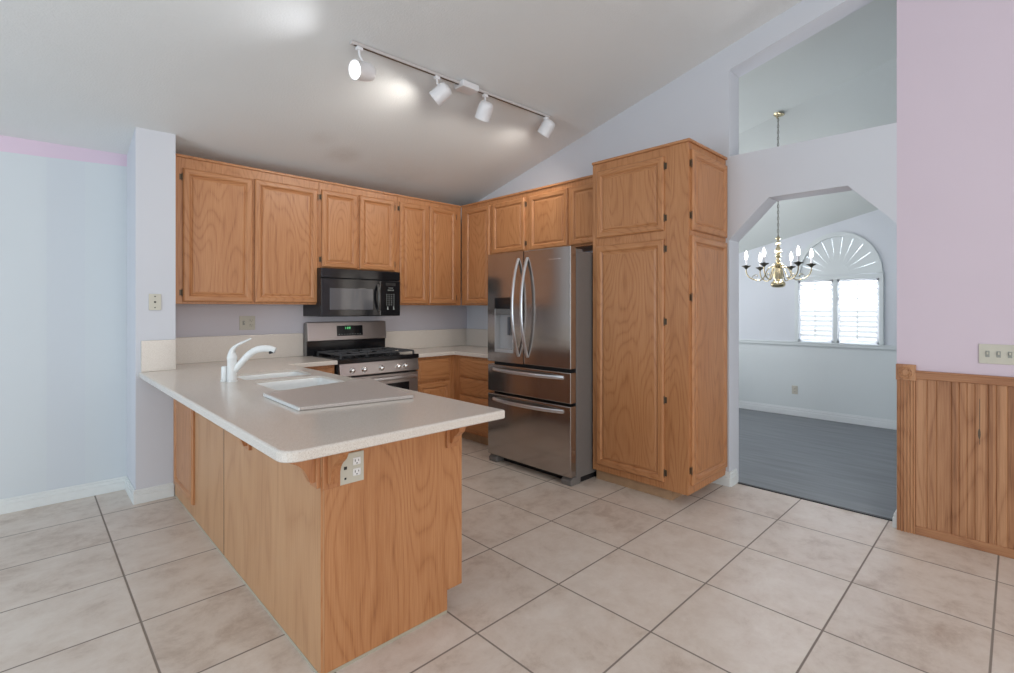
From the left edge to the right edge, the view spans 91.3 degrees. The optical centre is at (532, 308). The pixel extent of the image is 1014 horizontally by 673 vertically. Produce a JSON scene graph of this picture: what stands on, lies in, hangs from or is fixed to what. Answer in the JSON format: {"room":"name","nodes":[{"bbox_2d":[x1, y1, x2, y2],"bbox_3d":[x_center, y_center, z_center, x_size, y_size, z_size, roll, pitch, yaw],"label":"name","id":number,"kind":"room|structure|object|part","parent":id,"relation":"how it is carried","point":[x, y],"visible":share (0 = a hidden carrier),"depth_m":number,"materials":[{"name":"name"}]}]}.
{"room":"kitchen","nodes":[
{"label":"kitchen","id":0,"kind":"room"},
{"bbox_2d":[127,127,175,495],"bbox_3d":[-2.862,0.030,3.709,0.427,2.684,0.231,0,0,44],"label":"wall","id":1,"kind":"structure","parent":0,"point":[151,155],"depth_m":3.56,"materials":[{"name":"paint"}]},
{"bbox_2d":[125,476,173,504],"bbox_3d":[-2.866,1.322,3.695,0.441,0.100,0.234,0,0,44],"label":"baseboard","id":2,"kind":"structure","parent":1,"relation":"attached to","point":[139,496],"depth_m":3.55,"materials":[{"name":"white paint"}]},
{"bbox_2d":[149,294,160,309],"bbox_3d":[-2.711,-0.048,3.552,0.007,0.116,0.072,0,0,44],"label":"jack plate","id":3,"kind":"object","parent":1,"relation":"attached to","point":[154,299],"visible":1,"depth_m":3.55,"materials":[{"name":"beige plastic"}]},
{"bbox_2d":[141,340,175,371],"bbox_3d":[-2.692,0.337,3.562,0.020,0.221,0.201,0,0,44],"label":"backsplash","id":4,"kind":"structure","parent":1,"relation":"attached to","point":[156,355],"depth_m":3.55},
{"bbox_2d":[0,135,466,498],"bbox_3d":[-3.437,0.040,3.498,0.100,2.663,7.400,0,0,44],"label":"wall","id":5,"kind":"structure","parent":0,"point":[63,208],"depth_m":3.54,"materials":[{"name":"paint"}]},
{"bbox_2d":[0,476,125,514],"bbox_3d":[-4.502,1.322,2.327,0.014,0.100,4.037,0,0,44],"label":"baseboard","id":6,"kind":"structure","parent":5,"relation":"attached to","point":[28,501],"depth_m":3.51,"materials":[{"name":"white paint"}]},
{"bbox_2d":[176,333,302,363],"bbox_3d":[-2.552,0.340,4.315,0.020,0.215,1.062,0,0,44],"label":"backsplash","id":7,"kind":"structure","parent":5,"relation":"attached to","point":[207,348],"depth_m":4.25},
{"bbox_2d":[239,316,254,329],"bbox_3d":[-2.513,0.125,4.359,0.018,0.122,0.124,0,0,44],"label":"outlet plate","id":8,"kind":"object","parent":5,"relation":"attached to","point":[245,322],"visible":1,"depth_m":4.36,"materials":[{"name":"beige plastic"}]},
{"bbox_2d":[176,153,318,304],"bbox_3d":[-2.433,-0.605,4.217,0.330,1.134,1.093,0,0,44],"label":"upper cabinet","id":9,"kind":"object","parent":5,"relation":"attached to","point":[245,234],"visible":0.87,"depth_m":4.05,"materials":[{"name":"brown wood"}]},
{"bbox_3d":[-2.492,-0.563,3.935,0.020,1.020,0.481,0,0,44],"label":"door","id":10,"kind":"part","parent":9,"relation":"part of","materials":[{"name":"brown wood"}]},
{"bbox_3d":[-2.436,-1.162,4.219,0.320,0.020,1.093,0,0,44],"label":"trim","id":11,"kind":"part","parent":9,"relation":"part of","materials":[{"name":"brown wood"}]},
{"bbox_3d":[-2.133,-0.567,4.302,0.020,1.027,0.517,0,0,44],"label":"door","id":12,"kind":"part","parent":9,"relation":"part of","materials":[{"name":"brown wood"}]},
{"bbox_2d":[319,180,397,271],"bbox_3d":[-1.772,-0.772,4.894,0.330,0.799,0.800,0,0,44],"label":"upper cabinet","id":13,"kind":"object","parent":5,"relation":"attached to","point":[358,225],"visible":0.88,"depth_m":4.75,"materials":[{"name":"brown wood"}]},
{"bbox_3d":[-1.806,-0.734,4.637,0.020,0.708,0.346,0,0,44],"label":"door","id":14,"kind":"part","parent":13,"relation":"part of","materials":[{"name":"brown wood"}]},
{"bbox_2d":[303,268,399,316],"bbox_3d":[-1.740,-0.148,4.822,0.474,0.441,0.790,0,0,44],"label":"microwave","id":15,"kind":"object","parent":13,"relation":"attached to","point":[340,292],"visible":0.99,"depth_m":4.64,"materials":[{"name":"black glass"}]},
{"bbox_3d":[-1.698,-0.103,4.625,0.025,0.346,0.567,0,0,44],"label":"door","id":16,"kind":"part","parent":15,"relation":"part of","materials":[{"name":"black glass"}]},
{"bbox_3d":[-1.491,-0.106,4.786,0.035,0.263,0.070,0,0,-24],"label":"handle","id":17,"kind":"part","parent":15,"relation":"part of","materials":[{"name":"black plastic"}]},
{"bbox_3d":[-1.422,-0.103,4.907,0.025,0.346,0.223,0,0,44],"label":"control panel","id":18,"kind":"part","parent":15,"relation":"part of","materials":[{"name":"black plastic"}]},
{"bbox_3d":[-1.774,-1.162,4.896,0.320,0.020,0.800,0,0,44],"label":"trim","id":19,"kind":"part","parent":13,"relation":"part of","materials":[{"name":"brown wood"}]},
{"bbox_3d":[-1.541,-0.738,4.909,0.020,0.716,0.376,0,0,44],"label":"door","id":20,"kind":"part","parent":13,"relation":"part of","materials":[{"name":"brown wood"}]},
{"bbox_2d":[385,329,465,348],"bbox_3d":[-1.216,0.345,5.682,0.020,0.203,1.124,0,0,44],"label":"backsplash","id":21,"kind":"structure","parent":5,"relation":"attached to","point":[413,339],"depth_m":5.66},
{"bbox_2d":[397,194,460,305],"bbox_3d":[-1.210,-0.605,5.468,0.330,1.134,0.808,0,0,44],"label":"upper cabinet","id":22,"kind":"object","parent":5,"relation":"attached to","point":[428,231],"visible":0.73,"depth_m":5.32,"materials":[{"name":"brown wood"}]},
{"bbox_3d":[-1.251,-0.577,5.205,0.020,1.047,0.335,0,0,44],"label":"door","id":23,"kind":"part","parent":22,"relation":"part of","materials":[{"name":"brown wood"}]},
{"bbox_3d":[-1.213,-1.162,5.471,0.320,0.020,0.808,0,0,44],"label":"trim","id":24,"kind":"part","parent":22,"relation":"part of","materials":[{"name":"brown wood"}]},
{"bbox_3d":[-0.993,-0.580,5.470,0.020,1.053,0.353,0,0,44],"label":"door","id":25,"kind":"part","parent":22,"relation":"part of","materials":[{"name":"brown wood"}]},
{"bbox_2d":[0,0,801,205],"bbox_3d":[-0.422,-2.217,0.608,8.453,2.311,7.480,0,0,44],"label":"ceiling","id":26,"kind":"structure","parent":0,"point":[261,84],"depth_m":3.38,"materials":[{"name":"white paint"}]},
{"bbox_2d":[348,40,554,137],"bbox_3d":[-0.487,-1.556,3.733,0.163,0.274,1.860,0,0,44],"label":"track light","id":27,"kind":"object","parent":26,"relation":"attached to","point":[358,70],"visible":1,"depth_m":3.51,"materials":[{"name":"metal"}]},
{"bbox_3d":[-1.070,-1.485,3.103,0.104,0.106,0.103,0,0,44],"label":"bulb","id":28,"kind":"part","parent":27,"relation":"part of","materials":[{"name":"white glass"}]},
{"bbox_3d":[-1.070,-1.487,3.114,0.120,0.137,0.151,0,0,33],"label":"lamp shade","id":29,"kind":"part","parent":27,"relation":"part of","materials":[{"name":"white metal"}]},
{"bbox_3d":[-0.664,-1.534,3.548,0.165,0.161,0.120,0,0,7],"label":"lamp shade","id":30,"kind":"part","parent":27,"relation":"part of","materials":[{"name":"white metal"}]},
{"bbox_3d":[-0.379,-1.529,3.848,0.160,0.165,0.123,0,0,44],"label":"lamp shade","id":31,"kind":"part","parent":27,"relation":"part of","materials":[{"name":"white metal"}]},
{"bbox_3d":[0.113,-1.585,4.359,0.162,0.164,0.126,0,0,44],"label":"lamp shade","id":32,"kind":"part","parent":27,"relation":"part of","materials":[{"name":"white metal"}]},
{"bbox_2d":[0,408,1013,672],"bbox_3d":[0.686,1.422,1.742,8.453,0.100,10.650,0,0,44],"label":"floor","id":33,"kind":"structure","parent":0,"point":[592,575],"depth_m":2.46,"materials":[{"name":"tile"}]},
{"bbox_2d":[304,365,333,373],"bbox_3d":[-2.100,0.928,4.357,0.610,0.887,0.466,0,0,44],"label":"base cabinet","id":34,"kind":"object","parent":33,"relation":"on","point":[329,368],"visible":0.02,"depth_m":4.26,"materials":[{"name":"brown wood"}]},
{"bbox_3d":[-1.880,0.621,4.159,0.020,0.213,0.422,0,0,44],"label":"drawer","id":35,"kind":"part","parent":34,"relation":"part of","materials":[{"name":"brown wood"}]},
{"bbox_2d":[173,398,465,672],"bbox_3d":[-1.466,0.928,2.879,2.725,0.887,0.892,0,0,44],"label":"base cabinet","id":36,"kind":"object","parent":33,"relation":"on","point":[345,572],"visible":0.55,"depth_m":2.10,"materials":[{"name":"brown wood"}]},
{"bbox_3d":[-2.392,0.885,3.390,0.560,0.763,0.020,0,0,44],"label":"door","id":37,"kind":"part","parent":36,"relation":"part of","materials":[{"name":"brown wood"}]},
{"bbox_3d":[-2.165,0.926,3.191,1.289,0.883,0.012,0,0,44],"label":"panel","id":38,"kind":"part","parent":36,"relation":"part of","materials":[{"name":"brown wood"}]},
{"bbox_3d":[-1.240,0.926,2.287,1.286,0.883,0.012,0,0,44],"label":"panel","id":39,"kind":"part","parent":36,"relation":"part of","materials":[{"name":"brown wood"}]},
{"bbox_2d":[139,333,504,462],"bbox_3d":[-1.462,0.433,3.132,3.234,0.414,1.331,0,0,44],"label":"countertop","id":40,"kind":"structure","parent":36,"relation":"on","point":[187,370],"depth_m":2.29,"materials":[{"name":"white stone"}]},
{"bbox_2d":[220,366,226,381],"bbox_3d":[-1.906,0.400,3.062,0.045,0.094,0.046,0,0,44],"label":"cap","id":41,"kind":"object","parent":40,"relation":"on","point":[223,368],"visible":0.8,"depth_m":3.04,"materials":[{"name":"white plastic"}]},
{"bbox_2d":[226,338,276,381],"bbox_3d":[-1.741,0.314,3.064,0.282,0.266,0.061,0,0,-9],"label":"faucet","id":42,"kind":"object","parent":40,"relation":"on","point":[233,366],"visible":1,"depth_m":3.04,"materials":[{"name":"white metal"}]},
{"bbox_3d":[-1.810,0.232,3.062,0.130,0.103,0.047,0,0,-21],"label":"lever handle","id":43,"kind":"part","parent":42,"relation":"part of","materials":[{"name":"white metal"}]},
{"bbox_3d":[-1.734,0.316,3.070,0.268,0.182,0.044,0,0,-12],"label":"spout","id":44,"kind":"part","parent":42,"relation":"part of","materials":[{"name":"white metal"}]},
{"bbox_2d":[237,372,307,379],"bbox_3d":[-1.766,0.549,3.358,0.350,0.181,0.425,0,0,44],"label":"sink","id":45,"kind":"object","parent":40,"relation":"in","point":[259,375],"depth_m":3.47,"materials":[{"name":"white ceramic"}]},
{"bbox_2d":[257,378,337,389],"bbox_3d":[-1.409,0.549,3.009,0.470,0.181,0.425,0,0,44],"label":"sink","id":46,"kind":"object","parent":40,"relation":"in","point":[284,383],"depth_m":3.18,"materials":[{"name":"white ceramic"}]},
{"bbox_2d":[263,378,412,410],"bbox_3d":[-0.989,0.438,2.594,0.738,0.016,0.669,0,0,44],"label":"board","id":47,"kind":"object","parent":40,"relation":"on","point":[366,390],"visible":1,"depth_m":2.48,"materials":[{"name":"white plastic"}]},
{"bbox_2d":[340,450,363,485],"bbox_3d":[-0.705,0.614,1.907,0.008,0.116,0.113,0,0,44],"label":"outlet plate","id":48,"kind":"object","parent":36,"relation":"attached to","point":[352,468],"visible":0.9,"depth_m":1.91,"materials":[{"name":"beige plastic"}]},
{"bbox_2d":[353,457,360,464],"bbox_3d":[-0.685,0.591,1.925,0.004,0.028,0.032,0,0,44],"label":"receptacle","id":49,"kind":"object","parent":48,"relation":"attached to","point":[356,460],"depth_m":1.92,"materials":[{"name":"white plastic"}]},
{"bbox_2d":[353,467,360,475],"bbox_3d":[-0.685,0.633,1.925,0.004,0.028,0.032,0,0,44],"label":"receptacle","id":50,"kind":"object","parent":48,"relation":"attached to","point":[356,470],"depth_m":1.93,"materials":[{"name":"white plastic"}]},
{"bbox_3d":[-0.558,0.928,2.074,0.012,0.887,0.637,0,0,44],"label":"panel","id":51,"kind":"part","parent":36,"relation":"part of","materials":[{"name":"brown wood"}]},
{"bbox_2d":[304,321,418,391],"bbox_3d":[-1.625,0.749,4.752,0.691,1.246,0.858,0,0,44],"label":"gas range","id":52,"kind":"object","parent":33,"relation":"on","point":[359,349],"visible":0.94,"depth_m":4.73,"materials":[{"name":"metal"}]},
{"bbox_2d":[313,347,418,363],"bbox_3d":[-1.599,0.438,4.764,0.560,0.082,0.804,0,0,44],"label":"cooktop","id":53,"kind":"object","parent":52,"relation":"in","point":[344,355],"depth_m":4.66,"materials":[{"name":"metal"}]},
{"bbox_3d":[-1.409,0.539,4.587,0.044,0.117,0.788,0,0,44],"label":"control panel","id":54,"kind":"part","parent":52,"relation":"part of","materials":[{"name":"metal"}]},
{"bbox_3d":[-1.417,0.891,4.589,0.030,0.562,0.792,0,0,44],"label":"oven door","id":55,"kind":"part","parent":52,"relation":"part of","materials":[{"name":"metal"}]},
{"bbox_3d":[-1.385,0.652,4.555,0.071,0.040,0.752,0,0,44],"label":"handle","id":56,"kind":"part","parent":52,"relation":"part of","materials":[{"name":"metal"}]},
{"bbox_2d":[416,355,453,398],"bbox_3d":[-1.201,0.928,5.277,0.610,0.887,0.471,0,0,44],"label":"base cabinet","id":57,"kind":"object","parent":33,"relation":"on","point":[436,373],"visible":0.35,"depth_m":5.07,"materials":[{"name":"brown wood"}]},
{"bbox_3d":[-1.007,0.621,5.053,0.020,0.222,0.390,0,0,44],"label":"drawer","id":58,"kind":"part","parent":57,"relation":"part of","materials":[{"name":"brown wood"}]},
{"bbox_3d":[-1.007,1.000,5.053,0.020,0.493,0.390,0,0,44],"label":"door","id":59,"kind":"part","parent":57,"relation":"part of","materials":[{"name":"brown wood"}]},
{"bbox_2d":[454,355,494,444],"bbox_3d":[-0.535,0.928,5.381,1.397,0.887,0.648,0,0,44],"label":"base cabinet","id":60,"kind":"object","parent":33,"relation":"on","point":[470,373],"visible":0.27,"depth_m":5.01,"materials":[{"name":"brown wood"}]},
{"bbox_2d":[385,329,487,357],"bbox_3d":[-0.712,0.364,5.205,1.409,0.240,1.146,0,0,44],"label":"countertop","id":61,"kind":"structure","parent":60,"relation":"on","point":[442,342],"depth_m":5.62,"materials":[{"name":"beige stone"}]},
{"bbox_3d":[-0.514,0.978,4.922,0.695,0.168,0.020,0,0,44],"label":"drawer","id":62,"kind":"part","parent":60,"relation":"part of","materials":[{"name":"brown wood"}]},
{"bbox_3d":[-0.514,1.161,4.922,0.695,0.173,0.020,0,0,44],"label":"drawer","id":63,"kind":"part","parent":60,"relation":"part of","materials":[{"name":"brown wood"}]},
{"bbox_3d":[-0.514,0.799,4.922,0.695,0.165,0.020,0,0,44],"label":"drawer","id":64,"kind":"part","parent":60,"relation":"part of","materials":[{"name":"brown wood"}]},
{"bbox_3d":[-0.514,0.607,4.922,0.695,0.194,0.020,0,0,44],"label":"drawer","id":65,"kind":"part","parent":60,"relation":"part of","materials":[{"name":"brown wood"}]},
{"bbox_2d":[488,246,596,485],"bbox_3d":[0.169,0.443,4.376,0.975,1.858,0.823,0,0,44],"label":"refrigerator","id":66,"kind":"object","parent":33,"relation":"on","point":[540,301],"visible":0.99,"depth_m":4.01,"materials":[{"name":"metal"}]},
{"bbox_3d":[-0.246,-0.049,4.341,0.240,0.098,0.034,0,0,44],"label":"control panel","id":67,"kind":"part","parent":66,"relation":"part of","materials":[{"name":"black plastic"}]},
{"bbox_3d":[-0.222,-0.009,4.347,0.457,0.954,0.068,0,0,44],"label":"door","id":68,"kind":"part","parent":66,"relation":"part of","materials":[{"name":"metal"}]},
{"bbox_3d":[-0.150,-0.011,4.176,0.028,0.836,0.090,0,0,44],"label":"handle","id":69,"kind":"part","parent":66,"relation":"part of","materials":[{"name":"metal"}]},
{"bbox_3d":[-0.073,-0.011,4.101,0.028,0.836,0.090,0,0,44],"label":"handle","id":70,"kind":"part","parent":66,"relation":"part of","materials":[{"name":"metal"}]},
{"bbox_3d":[-0.080,0.802,4.121,0.830,0.028,0.072,0,0,44],"label":"handle","id":71,"kind":"part","parent":66,"relation":"part of","materials":[{"name":"metal"}]},
{"bbox_3d":[-0.080,0.537,4.121,0.830,0.028,0.072,0,0,44],"label":"handle","id":72,"kind":"part","parent":66,"relation":"part of","materials":[{"name":"metal"}]},
{"bbox_3d":[-0.037,1.030,4.166,0.975,0.548,0.068,0,0,44],"label":"freezer drawer","id":73,"kind":"part","parent":66,"relation":"part of","materials":[{"name":"metal"}]},
{"bbox_3d":[-0.037,0.616,4.166,0.975,0.239,0.068,0,0,44],"label":"drawer","id":74,"kind":"part","parent":66,"relation":"part of","materials":[{"name":"metal"}]},
{"bbox_3d":[0.129,-0.009,4.004,0.512,0.954,0.068,0,0,44],"label":"door","id":75,"kind":"part","parent":66,"relation":"part of","materials":[{"name":"metal"}]},
{"bbox_2d":[592,138,726,500],"bbox_3d":[0.989,0.100,3.903,0.846,2.544,0.632,0,0,44],"label":"pantry cabinet","id":76,"kind":"object","parent":33,"relation":"on","point":[660,212],"visible":1,"depth_m":3.63,"materials":[{"name":"brown wood"}]},
{"bbox_3d":[0.719,0.370,3.740,0.595,1.733,0.020,0,0,44],"label":"door","id":77,"kind":"part","parent":76,"relation":"part of","materials":[{"name":"brown wood"}]},
{"bbox_3d":[0.719,-0.824,3.740,0.595,0.532,0.020,0,0,44],"label":"door","id":78,"kind":"part","parent":76,"relation":"part of","materials":[{"name":"brown wood"}]},
{"bbox_3d":[0.989,-1.162,3.908,0.839,0.020,0.624,0,0,44],"label":"trim","id":79,"kind":"part","parent":76,"relation":"part of","materials":[{"name":"brown wood"}]},
{"bbox_3d":[1.300,0.358,3.631,0.020,1.736,0.568,0,0,44],"label":"door","id":80,"kind":"part","parent":76,"relation":"part of","materials":[{"name":"brown wood"}]},
{"bbox_3d":[1.300,-0.826,3.631,0.020,0.560,0.568,0,0,44],"label":"door","id":81,"kind":"part","parent":76,"relation":"part of","materials":[{"name":"brown wood"}]},
{"bbox_2d":[467,0,1013,479],"bbox_3d":[2.201,-0.970,3.292,8.453,4.683,0.185,0,0,44],"label":"wall","id":82,"kind":"structure","parent":0,"point":[943,172],"depth_m":3.04,"materials":[{"name":"paint"}]},
{"bbox_2d":[461,199,491,305],"bbox_3d":[-0.518,-0.605,5.574,0.526,1.134,0.350,0,0,44],"label":"upper cabinet","id":83,"kind":"object","parent":82,"relation":"attached to","point":[477,216],"visible":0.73,"depth_m":5.44,"materials":[{"name":"brown wood"}]},
{"bbox_3d":[-0.516,-1.162,5.576,0.526,0.020,0.340,0,0,44],"label":"trim","id":84,"kind":"part","parent":83,"relation":"part of","materials":[{"name":"brown wood"}]},
{"bbox_2d":[466,329,487,346],"bbox_3d":[-0.322,0.345,5.610,1.401,0.203,0.020,0,0,44],"label":"backsplash","id":85,"kind":"structure","parent":82,"relation":"attached to","point":[474,337],"depth_m":5.93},
{"bbox_2d":[491,175,592,253],"bbox_3d":[0.230,-0.865,4.842,1.565,0.614,0.350,0,0,44],"label":"upper cabinet","id":86,"kind":"object","parent":82,"relation":"attached to","point":[560,214],"visible":0.77,"depth_m":4.71,"materials":[{"name":"brown wood"}]},
{"bbox_3d":[-0.256,-0.843,5.086,0.483,0.526,0.020,0,0,44],"label":"door","id":87,"kind":"part","parent":86,"relation":"part of","materials":[{"name":"brown wood"}]},
{"bbox_3d":[0.233,-1.162,4.845,1.565,0.020,0.340,0,0,44],"label":"trim","id":88,"kind":"part","parent":86,"relation":"part of","materials":[{"name":"brown wood"}]},
{"bbox_3d":[0.142,-0.839,4.698,0.489,0.530,0.020,0,0,44],"label":"door","id":89,"kind":"part","parent":86,"relation":"part of","materials":[{"name":"brown wood"}]},
{"bbox_3d":[0.502,-0.837,4.346,0.447,0.526,0.020,0,0,44],"label":"door","id":90,"kind":"part","parent":86,"relation":"part of","materials":[{"name":"brown wood"}]},
{"bbox_2d":[712,468,737,486],"bbox_3d":[1.501,1.317,3.918,0.190,0.110,0.147,0,0,44],"label":"baseboard","id":91,"kind":"structure","parent":82,"relation":"attached to","point":[729,479],"depth_m":3.84,"materials":[{"name":"white paint"}]},
{"bbox_2d":[738,482,891,520],"bbox_3d":[1.978,1.369,3.548,1.011,0.007,0.030,0,0,44],"label":"trim","id":92,"kind":"structure","parent":82,"relation":"attached to","point":[758,487],"depth_m":3.50,"materials":[{"name":"grey metal"}]},
{"bbox_2d":[892,509,896,527],"bbox_3d":[2.307,1.322,3.146,0.022,0.100,0.125,0,0,44],"label":"baseboard","id":93,"kind":"structure","parent":82,"relation":"attached to","point":[894,519],"depth_m":3.10,"materials":[{"name":"white paint"}]},
{"bbox_2d":[896,364,1013,558],"bbox_3d":[3.638,0.857,1.730,3.863,1.030,0.040,0,0,44],"label":"wainscoting","id":94,"kind":"structure","parent":82,"relation":"attached to","point":[955,431],"depth_m":2.88,"materials":[{"name":"brown wood"}]},
{"bbox_3d":[2.297,0.906,3.051,0.090,0.932,0.024,0,0,44],"label":"corner casing","id":95,"kind":"part","parent":94,"relation":"part of","materials":[{"name":"brown wood"}]},
{"bbox_3d":[3.667,0.402,1.709,3.744,0.051,0.030,0,0,44],"label":"rail","id":96,"kind":"part","parent":94,"relation":"part of","materials":[{"name":"brown wood"}]},
{"bbox_3d":[3.669,1.346,1.712,3.744,0.052,0.022,0,0,44],"label":"rail","id":97,"kind":"part","parent":94,"relation":"part of","materials":[{"name":"brown wood"}]},
{"bbox_2d":[979,344,1013,364],"bbox_3d":[2.590,0.254,2.769,0.139,0.110,0.018,0,0,44],"label":"switch plate","id":98,"kind":"object","parent":82,"relation":"attached to","point":[988,353],"visible":1,"depth_m":2.76,"materials":[{"name":"beige plastic"}]},
{"bbox_2d":[739,0,896,252],"bbox_3d":[3.773,-1.940,3.933,7.100,2.973,3.200,0,0,44],"label":"ceiling","id":99,"kind":"structure","parent":0,"point":[842,78],"depth_m":4.82,"materials":[{"name":"white paint"}]},
{"bbox_2d":[742,112,815,287],"bbox_3d":[2.546,-1.128,5.146,0.654,1.820,0.702,0,0,44],"label":"chandelier","id":100,"kind":"object","parent":99,"relation":"hanging from","point":[777,274],"visible":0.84,"depth_m":5.12,"materials":[{"name":"gold metal"}]},
{"bbox_3d":[2.380,-0.365,5.209,0.267,0.148,0.012,0,0,21],"label":"arm","id":101,"kind":"part","parent":100,"relation":"part of","materials":[{"name":"gold metal"}]},
{"bbox_3d":[2.409,-0.365,5.034,0.267,0.148,0.012,0,0,-39],"label":"arm","id":102,"kind":"part","parent":100,"relation":"part of","materials":[{"name":"gold metal"}]},
{"bbox_3d":[2.546,-1.354,5.146,0.017,1.261,0.017,0,0,-1],"label":"chain","id":103,"kind":"part","parent":100,"relation":"part of","materials":[{"name":"gold metal"}]},
{"bbox_3d":[2.575,-0.365,4.971,0.012,0.148,0.267,0,0,-9],"label":"arm","id":104,"kind":"part","parent":100,"relation":"part of","materials":[{"name":"gold metal"}]},
{"bbox_3d":[2.712,-0.365,5.083,0.267,0.148,0.012,0,0,21],"label":"arm","id":105,"kind":"part","parent":100,"relation":"part of","materials":[{"name":"gold metal"}]},
{"bbox_2d":[739,343,896,420],"bbox_3d":[4.820,0.919,4.933,7.000,0.905,0.006,0,0,44],"label":"wall","id":106,"kind":"structure","parent":0,"point":[851,381],"depth_m":6.14,"materials":[{"name":"paint"}]},
{"bbox_2d":[792,385,797,393],"bbox_3d":[3.356,1.040,6.353,0.070,0.107,0.008,0,0,44],"label":"outlet plate","id":107,"kind":"object","parent":106,"relation":"attached to","point":[794,388],"visible":1,"depth_m":6.35,"materials":[{"name":"beige plastic"}]},
{"bbox_2d":[739,209,896,349],"bbox_3d":[4.816,-0.457,5.001,7.100,3.658,0.155,0,0,44],"label":"wall","id":108,"kind":"structure","parent":106,"relation":"in","point":[766,312],"depth_m":6.40,"materials":[{"name":"paint"}]},
{"bbox_2d":[795,232,883,344],"bbox_3d":[3.715,-0.257,6.041,0.940,1.348,0.114,0,0,44],"label":"window","id":109,"kind":"structure","parent":108,"relation":"attached to","point":[839,307],"depth_m":6.01,"materials":[{"name":"paint"}]},
{"bbox_3d":[3.537,0.029,6.193,0.390,0.772,0.026,0,0,44],"label":"shutter panel","id":110,"kind":"part","parent":109,"relation":"part of","materials":[{"name":"white"}]},
{"bbox_3d":[3.753,-0.233,6.080,0.880,1.300,0.004,0,0,44],"label":"pane","id":111,"kind":"part","parent":109,"relation":"part of","materials":[{"name":"white glass"}]},
{"bbox_3d":[3.831,0.030,5.852,0.008,0.674,0.006,0,0,44],"label":"tilt rod","id":112,"kind":"part","parent":109,"relation":"part of","materials":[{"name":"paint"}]},
{"bbox_3d":[3.857,0.029,5.880,0.426,0.772,0.026,0,0,44],"label":"shutter panel","id":113,"kind":"part","parent":109,"relation":"part of","materials":[{"name":"white"}]},
{"bbox_2d":[739,400,896,429],"bbox_3d":[4.813,1.319,4.926,7.000,0.105,0.014,0,0,44],"label":"baseboard","id":114,"kind":"structure","parent":106,"relation":"attached to","point":[823,415],"depth_m":6.13,"materials":[{"name":"white paint"}]}
]}

